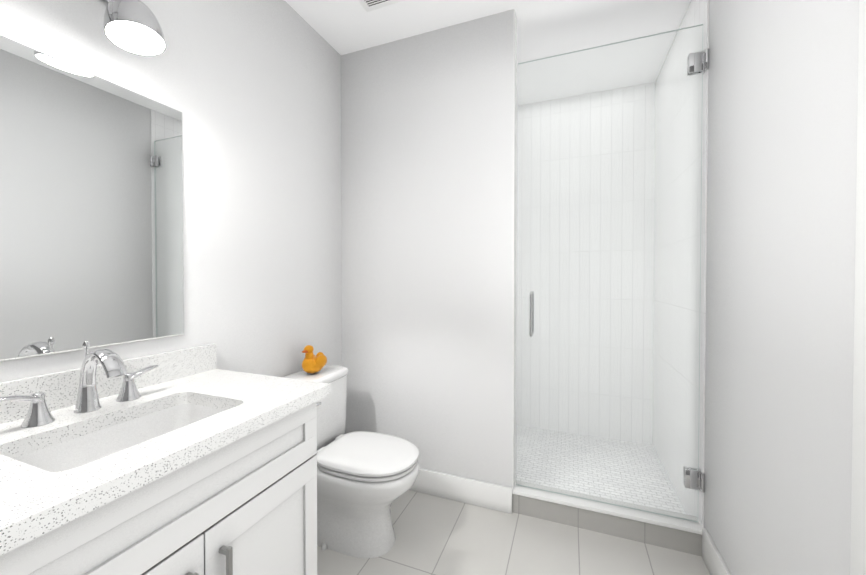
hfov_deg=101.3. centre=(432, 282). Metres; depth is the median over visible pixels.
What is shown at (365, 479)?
toilet
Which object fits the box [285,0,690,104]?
ceiling
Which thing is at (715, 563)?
baseboard
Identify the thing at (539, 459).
floor
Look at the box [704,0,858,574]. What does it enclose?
wall
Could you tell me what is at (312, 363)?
duck
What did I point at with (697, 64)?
shower door
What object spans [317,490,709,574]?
floor
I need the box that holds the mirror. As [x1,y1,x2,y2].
[0,35,184,360]
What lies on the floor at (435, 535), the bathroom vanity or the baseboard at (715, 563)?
the bathroom vanity
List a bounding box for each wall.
[0,0,341,381]
[341,9,703,555]
[516,82,654,444]
[652,0,708,526]
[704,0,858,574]
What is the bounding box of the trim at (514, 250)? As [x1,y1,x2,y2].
[512,9,516,489]
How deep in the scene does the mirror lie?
1.08 m
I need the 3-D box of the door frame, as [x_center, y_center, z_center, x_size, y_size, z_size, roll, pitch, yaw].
[0.741,0.204,0.303,0.014,2.160,1.005,0,1,21]
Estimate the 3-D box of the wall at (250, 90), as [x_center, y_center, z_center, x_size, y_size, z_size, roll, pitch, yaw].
[-1.088,-0.098,1.204,0.100,2.740,2.656,0,1,21]
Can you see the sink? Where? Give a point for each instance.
(79, 448)
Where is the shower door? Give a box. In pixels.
[516,24,708,521]
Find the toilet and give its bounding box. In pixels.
[284,365,418,557]
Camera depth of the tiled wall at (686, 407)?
1.99 m
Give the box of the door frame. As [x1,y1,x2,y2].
[850,0,865,574]
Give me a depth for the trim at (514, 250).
1.95 m
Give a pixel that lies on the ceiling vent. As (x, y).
(369, 5)
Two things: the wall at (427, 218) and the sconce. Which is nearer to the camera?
the sconce
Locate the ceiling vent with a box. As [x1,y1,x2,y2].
[358,0,404,11]
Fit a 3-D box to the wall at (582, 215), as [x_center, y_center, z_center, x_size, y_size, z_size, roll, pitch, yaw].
[1.162,-0.120,2.884,1.090,2.740,0.100,0,1,21]
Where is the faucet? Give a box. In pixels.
[0,341,158,427]
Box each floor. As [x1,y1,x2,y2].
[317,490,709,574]
[517,425,685,513]
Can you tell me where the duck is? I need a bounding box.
[302,345,326,372]
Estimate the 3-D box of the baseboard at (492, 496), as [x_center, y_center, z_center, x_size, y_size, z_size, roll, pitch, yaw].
[-0.085,1.190,2.142,1.109,0.140,0.016,0,1,21]
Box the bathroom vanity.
[0,341,330,574]
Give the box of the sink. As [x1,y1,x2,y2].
[12,404,225,471]
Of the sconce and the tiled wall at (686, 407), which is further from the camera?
the tiled wall at (686, 407)
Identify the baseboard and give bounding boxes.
[409,468,511,513]
[702,527,731,574]
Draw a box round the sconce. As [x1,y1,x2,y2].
[103,0,165,55]
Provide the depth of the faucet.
1.00 m

